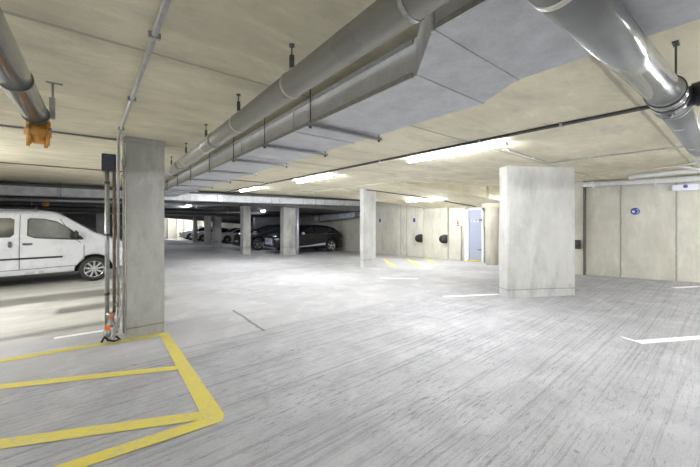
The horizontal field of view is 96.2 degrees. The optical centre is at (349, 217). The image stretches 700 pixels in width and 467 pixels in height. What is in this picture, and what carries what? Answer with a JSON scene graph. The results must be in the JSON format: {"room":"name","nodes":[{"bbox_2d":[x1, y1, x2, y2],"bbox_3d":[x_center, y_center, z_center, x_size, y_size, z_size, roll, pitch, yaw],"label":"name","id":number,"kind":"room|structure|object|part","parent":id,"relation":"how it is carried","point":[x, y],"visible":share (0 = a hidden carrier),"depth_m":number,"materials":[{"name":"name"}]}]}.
{"room":"parking garage","nodes":[
{"label":"parking garage","id":0,"kind":"room"},
{"bbox_2d":[0,204,121,239],"bbox_3d":[-23.201,0.290,20.791,14.000,3.300,13.500,0,0,-39],"label":"wall","id":1,"kind":"structure","parent":0,"point":[89,220],"depth_m":18.50,"materials":[{"name":"grey concrete"}]},
{"bbox_2d":[0,182,359,215],"bbox_3d":[-15.649,-0.469,20.589,25.500,1.783,23.300,0,0,-39],"label":"ceiling","id":2,"kind":"structure","parent":0,"point":[310,209],"depth_m":16.62,"materials":[{"name":"grey concrete"}]},
{"bbox_2d":[42,197,48,206],"bbox_3d":[-11.113,-0.640,11.463,0.198,0.440,0.198,0,0,-39],"label":"coupling","id":3,"kind":"object","parent":2,"relation":"hanging from","point":[45,204],"visible":0.74,"depth_m":11.41,"materials":[{"name":"orange metal"}]},
{"bbox_2d":[0,196,224,209],"bbox_3d":[-13.549,-0.881,11.457,17.300,0.857,0.450,0,0,-39],"label":"ceiling beam","id":4,"kind":"structure","parent":2,"relation":"attached to","point":[0,196],"depth_m":12.98,"materials":[{"name":"grey concrete"}]},
{"bbox_2d":[0,202,226,208],"bbox_3d":[-12.992,-0.654,10.847,17.000,0.411,0.116,0,0,-39],"label":"pipe","id":5,"kind":"object","parent":2,"relation":"hanging from","point":[6,203],"visible":0.63,"depth_m":12.55,"materials":[{"name":"metal"}]},
{"bbox_2d":[0,197,238,205],"bbox_3d":[-12.161,-0.711,9.976,17.200,0.298,0.156,0,0,-39],"label":"pipe","id":6,"kind":"object","parent":2,"relation":"hanging from","point":[30,199],"visible":0.62,"depth_m":11.64,"materials":[{"name":"metal"}]},
{"bbox_2d":[0,205,314,215],"bbox_3d":[-11.680,-0.511,14.475,23.602,0.699,0.216,0,0,-39],"label":"pipe","id":7,"kind":"object","parent":2,"relation":"hanging from","point":[49,208],"visible":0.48,"depth_m":14.57,"materials":[{"name":"metal"}]},
{"bbox_2d":[52,211,304,216],"bbox_3d":[-12.780,-0.450,16.157,24.002,0.819,0.136,0,0,-39],"label":"pipe","id":8,"kind":"object","parent":2,"relation":"hanging from","point":[61,212],"visible":0.42,"depth_m":18.49,"materials":[{"name":"metal"}]},
{"bbox_2d":[164,215,239,223],"bbox_3d":[-15.969,-0.295,31.734,11.000,2.030,0.450,0,0,-39],"label":"ceiling beam","id":9,"kind":"structure","parent":2,"relation":"attached to","point":[172,217],"depth_m":31.97,"materials":[{"name":"grey concrete"}]},
{"bbox_2d":[164,208,252,217],"bbox_3d":[-8.496,-0.539,22.473,11.000,1.541,0.450,0,0,-39],"label":"ceiling beam","id":10,"kind":"structure","parent":2,"relation":"attached to","point":[164,208],"depth_m":20.67,"materials":[{"name":"grey concrete"}]},
{"bbox_2d":[165,215,252,221],"bbox_3d":[-12.013,-0.423,26.831,11.000,1.773,0.450,0,0,-39],"label":"ceiling beam","id":11,"kind":"structure","parent":2,"relation":"attached to","point":[222,217],"depth_m":27.40,"materials":[{"name":"grey concrete"}]},
{"bbox_2d":[253,217,279,227],"bbox_3d":[-5.646,0.330,24.195,3.600,0.820,0.350,0,0,-39],"label":"wall","id":12,"kind":"structure","parent":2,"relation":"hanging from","point":[258,222],"depth_m":23.39,"materials":[{"name":"grey concrete"}]},
{"bbox_2d":[314,211,359,221],"bbox_3d":[-0.948,-0.067,20.566,0.546,0.695,4.400,0,0,-39],"label":"cable tray","id":13,"kind":"object","parent":2,"relation":"hanging from","point":[346,215],"visible":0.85,"depth_m":20.17,"materials":[{"name":"metal"}]},
{"bbox_2d":[164,218,233,238],"bbox_3d":[-17.634,1.140,33.957,11.200,5.000,0.800,0,0,-39],"label":"wall","id":14,"kind":"structure","parent":0,"point":[172,227],"depth_m":33.21,"materials":[{"name":"concrete"}]},
{"bbox_2d":[0,239,699,466],"bbox_3d":[-8.013,2.245,11.523,26.000,1.210,46.000,0,0,-39],"label":"floor","id":15,"kind":"structure","parent":0,"point":[310,358],"depth_m":3.51,"materials":[{"name":"concrete"}]},
{"bbox_2d":[0,209,121,280],"bbox_3d":[-8.268,0.704,7.970,4.440,1.872,2.130,0,0,-39],"label":"van","id":16,"kind":"object","parent":15,"relation":"on","point":[32,242],"visible":0.91,"depth_m":7.65,"materials":[{"name":"paint"}]},
{"bbox_3d":[-8.114,0.560,7.050,0.935,1.300,0.151,0,0,-39],"label":"sliding door","id":17,"kind":"part","parent":16,"relation":"part of","materials":[{"name":"white paint"}]},
{"bbox_3d":[-8.438,-0.182,6.914,2.250,0.045,0.030,0,0,-39],"label":"roof rail","id":18,"kind":"part","parent":16,"relation":"part of","materials":[{"name":"metal"}]},
{"bbox_3d":[-7.693,1.300,7.304,1.800,0.060,0.017,0,0,-39],"label":"sill trim","id":19,"kind":"part","parent":16,"relation":"part of","materials":[{"name":"grey paint"}]},
{"bbox_3d":[-7.281,0.562,7.730,1.135,1.295,0.164,0,0,-39],"label":"door","id":20,"kind":"part","parent":16,"relation":"part of","materials":[{"name":"white paint"}]},
{"bbox_2d":[73,230,78,237],"bbox_3d":[-6.845,0.405,7.846,0.100,0.190,0.150,0,0,-39],"label":"mirror","id":21,"kind":"object","parent":16,"relation":"attached to","point":[75,234],"depth_m":7.79,"materials":[{"name":"black plastic"}]},
{"bbox_2d":[54,330,103,338],"bbox_3d":[-3.791,1.637,4.432,0.568,0.002,0.090,0,0,-33],"label":"parking line","id":22,"kind":"object","parent":15,"relation":"on","point":[98,330],"visible":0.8,"depth_m":4.41,"materials":[{"name":"white paint"}]},
{"bbox_2d":[0,365,178,388],"bbox_3d":[-4.481,1.639,2.758,5.354,0.007,0.110,0,0,-15],"label":"hatch stripe","id":23,"kind":"object","parent":15,"relation":"on","point":[169,368],"visible":1,"depth_m":3.22,"materials":[{"name":"yellow paint"}]},
{"bbox_2d":[96,206,104,233],"bbox_3d":[-13.793,0.366,17.396,0.420,2.652,0.400,0,0,-39],"label":"concrete column","id":24,"kind":"structure","parent":15,"relation":"on","point":[100,218],"depth_m":17.23,"materials":[{"name":"grey concrete"}]},
{"bbox_2d":[0,411,203,448],"bbox_3d":[-3.821,1.638,1.941,5.370,0.005,0.125,0,0,-14],"label":"hatch stripe","id":25,"kind":"object","parent":15,"relation":"on","point":[194,416],"visible":1,"depth_m":2.43,"materials":[{"name":"yellow paint"}]},
{"bbox_2d":[101,294,121,342],"bbox_3d":[-3.165,1.321,4.155,0.220,0.614,0.205,0,0,14],"label":"valve assembly","id":26,"kind":"object","parent":15,"relation":"on","point":[107,332],"visible":1,"depth_m":4.17,"materials":[{"name":"metal"}]},
{"bbox_2d":[104,171,109,325],"bbox_3d":[-3.280,0.415,4.240,0.064,2.090,0.064,0,0,-39],"label":"riser pipe","id":27,"kind":"object","parent":26,"relation":"attached to","point":[107,173],"visible":0.98,"depth_m":4.22,"materials":[{"name":"metal"}]},
{"bbox_2d":[112,171,115,311],"bbox_3d":[-3.184,0.320,4.241,0.038,1.900,0.038,0,0,-39],"label":"riser pipe","id":28,"kind":"object","parent":26,"relation":"on","point":[113,172],"visible":1,"depth_m":4.23,"materials":[{"name":"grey metal"}]},
{"bbox_2d":[101,153,115,171],"bbox_3d":[-3.267,-0.745,4.252,0.155,0.230,0.158,0,0,-39],"label":"junction box","id":29,"kind":"object","parent":28,"relation":"attached to","point":[108,161],"visible":0.94,"depth_m":4.19,"materials":[{"name":"grey metal"}]},
{"bbox_2d":[0,332,223,419],"bbox_3d":[-4.109,1.641,3.239,5.914,0.010,2.166,0,0,-8],"label":"yellow floor marking","id":30,"kind":"object","parent":15,"relation":"on","point":[203,399],"visible":0.98,"depth_m":3.41,"materials":[{"name":"yellow paint"}]},
{"bbox_2d":[53,413,222,466],"bbox_3d":[-2.733,1.638,1.476,4.017,0.005,0.120,0,0,-34],"label":"hatch stripe","id":31,"kind":"object","parent":15,"relation":"on","point":[118,450],"visible":1,"depth_m":2.28,"materials":[{"name":"yellow paint"}]},
{"bbox_2d":[124,136,165,338],"bbox_3d":[-3.017,0.285,4.595,0.485,2.790,0.530,0,0,-39],"label":"concrete column","id":32,"kind":"structure","parent":15,"relation":"on","point":[144,158],"depth_m":4.39,"materials":[{"name":"grey concrete"}]},
{"bbox_2d":[121,137,125,333],"bbox_3d":[-3.104,0.235,4.306,0.052,2.690,0.030,0,0,-39],"label":"riser pipe","id":33,"kind":"object","parent":32,"relation":"attached to","point":[123,175],"visible":0.98,"depth_m":4.29,"materials":[{"name":"beige plastic"}]},
{"bbox_2d":[179,226,203,239],"bbox_3d":[-15.441,1.616,32.629,3.984,1.544,2.000,0,0,-39],"label":"parked car","id":34,"kind":"object","parent":15,"relation":"on","point":[186,234],"visible":0.34,"depth_m":31.28,"materials":[{"name":"grey paint"}]},
{"bbox_2d":[193,217,197,241],"bbox_3d":[-13.909,0.766,28.225,0.300,2.853,0.400,0,0,-39],"label":"concrete column","id":35,"kind":"structure","parent":15,"relation":"on","point":[195,220],"depth_m":28.10,"materials":[{"name":"grey concrete"}]},
{"bbox_2d":[204,216,210,244],"bbox_3d":[-10.695,0.658,23.590,0.380,2.836,0.450,0,0,-39],"label":"concrete column","id":36,"kind":"structure","parent":15,"relation":"on","point":[207,219],"depth_m":23.42,"materials":[{"name":"grey concrete"}]},
{"bbox_2d":[191,227,229,240],"bbox_3d":[-13.703,1.674,31.590,3.984,1.544,2.000,0,0,-39],"label":"parked car","id":37,"kind":"object","parent":15,"relation":"on","point":[223,229],"visible":0.34,"depth_m":30.68,"materials":[{"name":"grey paint"}]},
{"bbox_2d":[213,216,220,247],"bbox_3d":[-8.691,0.570,20.517,0.440,2.859,0.450,0,0,-39],"label":"concrete column","id":38,"kind":"structure","parent":15,"relation":"on","point":[216,219],"depth_m":20.34,"materials":[{"name":"grey concrete"}]},
{"bbox_2d":[221,228,253,242],"bbox_3d":[-11.055,1.720,30.772,3.982,1.541,2.000,0,0,-39],"label":"parked car","id":39,"kind":"object","parent":15,"relation":"on","point":[227,236],"visible":0.37,"depth_m":29.68,"materials":[{"name":"beige paint"}]},
{"bbox_2d":[240,206,250,254],"bbox_3d":[-5.386,0.475,16.181,0.380,2.870,0.450,0,0,-39],"label":"concrete column","id":40,"kind":"structure","parent":15,"relation":"on","point":[245,211],"depth_m":16.02,"materials":[{"name":"grey concrete"}]},
{"bbox_2d":[233,224,279,249],"bbox_3d":[-5.140,1.247,20.703,4.676,1.668,2.220,0,0,-39],"label":"parked car","id":41,"kind":"object","parent":15,"relation":"on","point":[257,236],"visible":0.35,"depth_m":19.42,"materials":[{"name":"black paint"}]},
{"bbox_2d":[280,207,295,254],"bbox_3d":[-3.247,0.502,16.461,0.700,2.925,0.400,0,0,-39],"label":"concrete column","id":42,"kind":"structure","parent":15,"relation":"on","point":[287,214],"depth_m":16.28,"materials":[{"name":"grey concrete"}]},
{"bbox_2d":[296,208,298,254],"bbox_3d":[-2.760,0.618,16.559,0.156,2.616,0.156,0,0,-39],"label":"downpipe","id":43,"kind":"object","parent":42,"relation":"attached to","point":[297,209],"visible":0.88,"depth_m":16.51,"materials":[{"name":"silver metal"}]},
{"bbox_2d":[263,224,341,251],"bbox_3d":[-2.794,1.230,19.037,4.676,1.668,2.220,0,0,-39],"label":"parked car","id":44,"kind":"object","parent":15,"relation":"on","point":[311,236],"visible":0.7,"depth_m":18.55,"materials":[{"name":"black paint"}]},
{"bbox_2d":[265,238,271,245],"bbox_3d":[-4.547,1.323,17.635,0.135,0.400,0.920,3,-2,-39],"label":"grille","id":45,"kind":"object","parent":44,"relation":"attached to","point":[268,241],"depth_m":17.55,"materials":[{"name":"silver metal"}]},
{"bbox_3d":[-2.173,1.566,18.339,1.827,0.162,0.002,0,0,-39],"label":"sill trim","id":46,"kind":"part","parent":44,"relation":"part of","materials":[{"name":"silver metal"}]},
{"bbox_2d":[360,188,375,267],"bbox_3d":[0.663,0.380,11.599,0.600,2.920,0.220,0,0,-39],"label":"concrete column","id":47,"kind":"structure","parent":15,"relation":"on","point":[367,198],"depth_m":11.47,"materials":[{"name":"white concrete"}]},
{"bbox_2d":[382,259,395,266],"bbox_3d":[1.582,1.843,12.969,0.150,0.090,2.890,0,0,-2],"label":"hatch line","id":48,"kind":"object","parent":15,"relation":"on","point":[385,260],"visible":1,"depth_m":12.81,"materials":[{"name":"yellow paint"}]},
{"bbox_2d":[380,278,417,278],"bbox_3d":[1.408,1.735,9.012,1.082,0.003,0.130,0,0,4],"label":"parking line","id":49,"kind":"object","parent":15,"relation":"on","point":[380,278],"visible":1,"depth_m":9.01,"materials":[{"name":"white paint"}]},
{"bbox_2d":[460,226,461,260],"bbox_3d":[4.879,1.119,13.780,0.064,1.518,0.064,0,0,-39],"label":"post","id":50,"kind":"object","parent":15,"relation":"on","point":[460,226],"visible":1,"depth_m":13.75,"materials":[{"name":"metal"}]},
{"bbox_2d":[443,294,498,296],"bbox_3d":[2.650,1.692,6.867,1.316,0.003,0.120,0,0,-10],"label":"parking line","id":51,"kind":"object","parent":15,"relation":"on","point":[476,294],"visible":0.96,"depth_m":6.86,"materials":[{"name":"white paint"}]},
{"bbox_2d":[484,227,484,262],"bbox_3d":[5.545,1.103,12.954,0.064,1.486,0.064,0,0,-39],"label":"post","id":52,"kind":"object","parent":15,"relation":"on","point":[484,227],"visible":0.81,"depth_m":12.93,"materials":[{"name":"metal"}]},
{"bbox_2d":[482,203,498,264],"bbox_3d":[5.537,0.593,12.280,0.717,2.506,0.717,0,0,-39],"label":"round column","id":53,"kind":"structure","parent":15,"relation":"on","point":[491,209],"depth_m":12.09,"materials":[{"name":"concrete"}]},
{"bbox_2d":[499,165,574,297],"bbox_3d":[4.095,0.325,6.874,1.620,2.870,0.300,0,0,-8],"label":"concrete pier","id":54,"kind":"object","parent":15,"relation":"on","point":[537,203],"visible":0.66,"depth_m":6.72,"materials":[{"name":"white concrete"}]},
{"bbox_2d":[621,335,699,343],"bbox_3d":[5.154,1.643,4.458,2.809,0.014,0.292,0,0,-9],"label":"bay corner line","id":55,"kind":"object","parent":15,"relation":"on","point":[645,341],"visible":1,"depth_m":4.25,"materials":[{"name":"white paint"}]},
{"bbox_2d":[672,286,699,287],"bbox_3d":[8.402,1.652,7.582,1.394,0.021,0.140,0,0,-8],"label":"parking line","id":56,"kind":"object","parent":15,"relation":"on","point":[683,286],"visible":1,"depth_m":7.51,"materials":[{"name":"white paint"}]},
{"bbox_2d":[0,0,699,195],"bbox_3d":[-0.855,-1.260,2.651,26.000,0.300,23.200,0,0,-39],"label":"ceiling","id":57,"kind":"structure","parent":0,"point":[208,53],"depth_m":2.97,"materials":[{"name":"concrete"}]},
{"bbox_2d":[0,7,62,147],"bbox_3d":[-1.096,-0.848,0.821,0.235,0.525,4.655,0,0,-39],"label":"drain pipe","id":58,"kind":"object","parent":57,"relation":"hanging from","point":[16,80],"visible":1,"depth_m":1.89,"materials":[{"name":"metal"}]},
{"bbox_2d":[0,124,116,140],"bbox_3d":[-7.649,-1.098,0.896,11.220,0.023,0.023,0,0,-39],"label":"conduit","id":59,"kind":"object","parent":57,"relation":"attached to","point":[1,125],"visible":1,"depth_m":4.11,"materials":[{"name":"grey metal"}]},
{"bbox_2d":[0,162,263,182],"bbox_3d":[-8.501,-1.098,4.962,15.000,0.023,0.023,0,0,-39],"label":"conduit","id":60,"kind":"object","parent":57,"relation":"attached to","point":[0,162],"visible":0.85,"depth_m":6.80,"materials":[{"name":"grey galvanised steel"}]},
{"bbox_2d":[117,0,170,327],"bbox_3d":[-1.129,0.185,1.830,0.064,2.590,6.267,0,0,-40],"label":"conduit","id":61,"kind":"object","parent":57,"relation":"attached to","point":[154,35],"visible":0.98,"depth_m":2.83,"materials":[{"name":"metal"}]},
{"bbox_2d":[0,183,359,206],"bbox_3d":[-8.451,-0.885,10.991,23.650,0.450,0.600,0,0,-39],"label":"ventilation duct","id":62,"kind":"object","parent":57,"relation":"hanging from","point":[5,189],"visible":0.7,"depth_m":12.30,"materials":[{"name":"metal"}]},
{"bbox_2d":[240,187,260,191],"bbox_3d":[-3.782,-1.078,11.854,0.084,0.064,1.858,0,0,-39],"label":"ceiling light","id":63,"kind":"object","parent":57,"relation":"attached to","point":[256,187],"visible":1,"depth_m":11.64,"materials":[{"name":"white plastic"}]},
{"bbox_2d":[164,0,450,180],"bbox_3d":[-2.852,-0.938,5.215,0.195,0.345,14.700,0,0,-38],"label":"pipe","id":64,"kind":"object","parent":57,"relation":"hanging from","point":[382,20],"visible":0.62,"depth_m":1.63,"materials":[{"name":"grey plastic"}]},
{"bbox_3d":[-1.000,-1.030,2.817,0.035,0.160,0.035,0,0,-38],"label":"hanger rod","id":65,"kind":"part","parent":64,"relation":"part of","materials":[{"name":"metal"}]},
{"bbox_3d":[-0.373,-1.030,2.013,0.035,0.160,0.035,0,0,-38],"label":"hanger rod","id":66,"kind":"part","parent":64,"relation":"part of","materials":[{"name":"metal"}]},
{"bbox_2d":[297,175,334,182],"bbox_3d":[-0.989,-1.078,8.710,0.084,0.064,1.858,0,0,-39],"label":"ceiling light","id":67,"kind":"object","parent":57,"relation":"attached to","point":[329,176],"visible":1,"depth_m":8.57,"materials":[{"name":"white plastic"}]},
{"bbox_2d":[288,177,430,194],"bbox_3d":[-0.361,-1.095,11.595,0.056,0.031,8.100,0,0,-39],"label":"conduit","id":68,"kind":"object","parent":57,"relation":"attached to","point":[425,177],"visible":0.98,"depth_m":10.42,"materials":[{"name":"beige plastic"}]},
{"bbox_2d":[164,0,699,196],"bbox_3d":[-2.270,-0.940,5.591,1.130,0.340,15.550,0,0,-38],"label":"ventilation duct","id":69,"kind":"object","parent":57,"relation":"hanging from","point":[462,54],"visible":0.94,"depth_m":1.94,"materials":[{"name":"metal"}]},
{"bbox_3d":[-0.942,-0.940,3.463,0.027,0.340,0.027,0,0,-38],"label":"threaded rod","id":70,"kind":"part","parent":69,"relation":"part of","materials":[{"name":"metal"}]},
{"bbox_3d":[-0.340,-0.940,2.690,0.027,0.340,0.027,0,0,-38],"label":"threaded rod","id":71,"kind":"part","parent":69,"relation":"part of","materials":[{"name":"metal"}]},
{"bbox_2d":[227,105,649,191],"bbox_3d":[-0.264,-1.088,7.047,0.080,0.044,15.300,0,0,-39],"label":"conduit","id":72,"kind":"object","parent":57,"relation":"attached to","point":[560,124],"visible":0.89,"depth_m":4.23,"materials":[{"name":"metal"}]},
{"bbox_2d":[407,141,508,162],"bbox_3d":[1.683,-1.078,5.239,0.084,0.064,1.858,0,0,-39],"label":"ceiling light","id":73,"kind":"object","parent":57,"relation":"attached to","point":[505,143],"visible":1,"depth_m":5.05,"materials":[{"name":"white plastic"}]},
{"bbox_2d":[504,146,683,162],"bbox_3d":[4.601,-1.095,3.962,1.958,0.031,4.388,0,0,-39],"label":"conduit","id":74,"kind":"object","parent":57,"relation":"attached to","point":[667,148],"visible":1,"depth_m":5.42,"materials":[{"name":"metal"}]},
{"bbox_2d":[528,0,699,166],"bbox_3d":[3.337,-0.869,2.566,6.384,0.483,1.070,0,0,-39],"label":"drain pipe","id":75,"kind":"object","parent":57,"relation":"hanging from","point":[606,29],"visible":1,"depth_m":1.32,"materials":[{"name":"silver metal"}]},
{"bbox_3d":[2.067,-0.957,1.992,0.080,0.307,0.030,0,0,-39],"label":"hanger rod","id":76,"kind":"part","parent":75,"relation":"part of","materials":[{"name":"metal"}]},
{"bbox_2d":[583,175,699,187],"bbox_3d":[10.077,-0.995,6.958,7.907,0.230,0.180,0,0,39],"label":"pipe","id":77,"kind":"object","parent":57,"relation":"attached to","point":[695,178],"visible":0.98,"depth_m":8.54,"materials":[{"name":"white plastic"}]},
{"bbox_2d":[672,182,698,190],"bbox_3d":[8.723,-0.830,8.174,0.480,0.220,0.106,0,0,39],"label":"sign box","id":78,"kind":"object","parent":77,"relation":"hanging from","point":[685,186],"visible":0.96,"depth_m":8.14,"materials":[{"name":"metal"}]},
{"bbox_2d":[677,162,699,169],"bbox_3d":[6.936,-1.024,6.332,0.783,0.172,0.475,0,0,-39],"label":"bracket","id":79,"kind":"object","parent":57,"relation":"attached to","point":[688,167],"visible":0.73,"depth_m":6.43,"materials":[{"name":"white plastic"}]},
{"bbox_2d":[575,163,696,177],"bbox_3d":[6.827,-1.060,6.024,0.032,0.023,5.250,0,0,-21],"label":"conduit","id":80,"kind":"object","parent":79,"relation":"attached to","point":[694,163],"visible":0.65,"depth_m":6.97,"materials":[{"name":"beige plastic"}]},
{"bbox_2d":[627,167,699,178],"bbox_3d":[7.402,-1.015,6.442,0.120,0.120,2.912,0,0,-19],"label":"insulated pipe","id":81,"kind":"object","parent":79,"relation":"attached to","point":[686,170],"visible":1,"depth_m":7.12,"materials":[{"name":"white plastic"}]},
{"bbox_2d":[234,202,483,259],"bbox_3d":[-3.924,0.965,25.231,0.620,4.350,30.800,0,0,-39],"label":"wall","id":82,"kind":"structure","parent":0,"point":[396,232],"depth_m":16.30,"materials":[{"name":"concrete"}]},
{"bbox_2d":[415,234,422,241],"bbox_3d":[3.408,1.000,15.419,0.290,0.400,0.340,0,0,-39],"label":"reel","id":83,"kind":"object","parent":82,"relation":"attached to","point":[419,238],"visible":1,"depth_m":15.35,"materials":[{"name":"black plastic"}]},
{"bbox_2d":[439,234,446,242],"bbox_3d":[4.287,0.960,14.330,0.290,0.400,0.340,0,0,-39],"label":"reel","id":84,"kind":"object","parent":82,"relation":"attached to","point":[443,238],"visible":1,"depth_m":14.25,"materials":[{"name":"black plastic"}]},
{"bbox_2d":[465,208,483,261],"bbox_3d":[5.306,0.722,13.417,0.210,2.305,0.860,0,0,-39],"label":"door","id":85,"kind":"structure","parent":82,"relation":"in","point":[474,217],"depth_m":13.43,"materials":[{"name":"blue paint"}]},
{"bbox_2d":[284,182,498,208],"bbox_3d":[2.018,-0.900,13.742,6.000,1.020,9.544,0,0,-39],"label":"ceiling","id":86,"kind":"structure","parent":0,"point":[472,195],"depth_m":11.55,"materials":[{"name":"concrete"}]},
{"bbox_2d":[367,189,475,206],"bbox_3d":[2.950,-0.749,12.152,4.953,0.573,0.180,0,0,-21],"label":"conduit","id":87,"kind":"object","parent":86,"relation":"attached to","point":[367,189],"visible":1,"depth_m":11.93,"materials":[{"name":"black plastic"}]},
{"bbox_2d":[406,198,444,201],"bbox_3d":[2.974,-0.717,12.550,0.088,0.070,1.858,0,0,-39],"label":"ceiling light","id":88,"kind":"object","parent":86,"relation":"attached to","point":[441,198],"visible":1,"depth_m":12.47,"materials":[{"name":"white plastic"}]},
{"bbox_2d":[484,181,582,274],"bbox_3d":[6.566,0.415,11.498,1.740,3.250,3.750,0,0,-39],"label":"wall","id":89,"kind":"structure","parent":0,"point":[578,185],"depth_m":9.60,"materials":[{"name":"concrete"}]},
{"bbox_2d":[575,240,580,248],"bbox_3d":[6.929,0.805,9.575,0.110,0.270,0.160,0,0,-39],"label":"wall box","id":90,"kind":"object","parent":89,"relation":"attached to","point":[577,242],"visible":0.86,"depth_m":9.52,"materials":[{"name":"black plastic"}]},
{"bbox_2d":[586,175,699,279],"bbox_3d":[12.000,0.365,5.989,3.000,3.150,12.250,0,0,-39],"label":"wall","id":91,"kind":"structure","parent":0,"point":[662,240],"depth_m":8.75,"materials":[{"name":"concrete"}]},
{"bbox_2d":[583,181,585,274],"bbox_3d":[7.104,0.365,9.508,0.200,2.950,0.027,0,0,-39],"label":"trim","id":92,"kind":"structure","parent":91,"relation":"attached to","point":[584,188],"depth_m":9.46,"materials":[{"name":"grey concrete"}]},
{"bbox_2d":[630,208,639,214],"bbox_3d":[8.052,-0.190,8.868,0.200,0.200,0.019,0,0,39],"label":"round sign","id":93,"kind":"object","parent":91,"relation":"attached to","point":[634,211],"visible":1,"depth_m":8.86,"materials":[{"name":"blue plastic"}]},
{"bbox_2d":[586,272,699,282],"bbox_3d":[10.858,1.705,6.609,9.485,0.270,0.099,0,0,39],"label":"baseboard","id":94,"kind":"structure","parent":91,"relation":"attached to","point":[587,273],"depth_m":8.72,"materials":[{"name":"concrete"}]}
]}

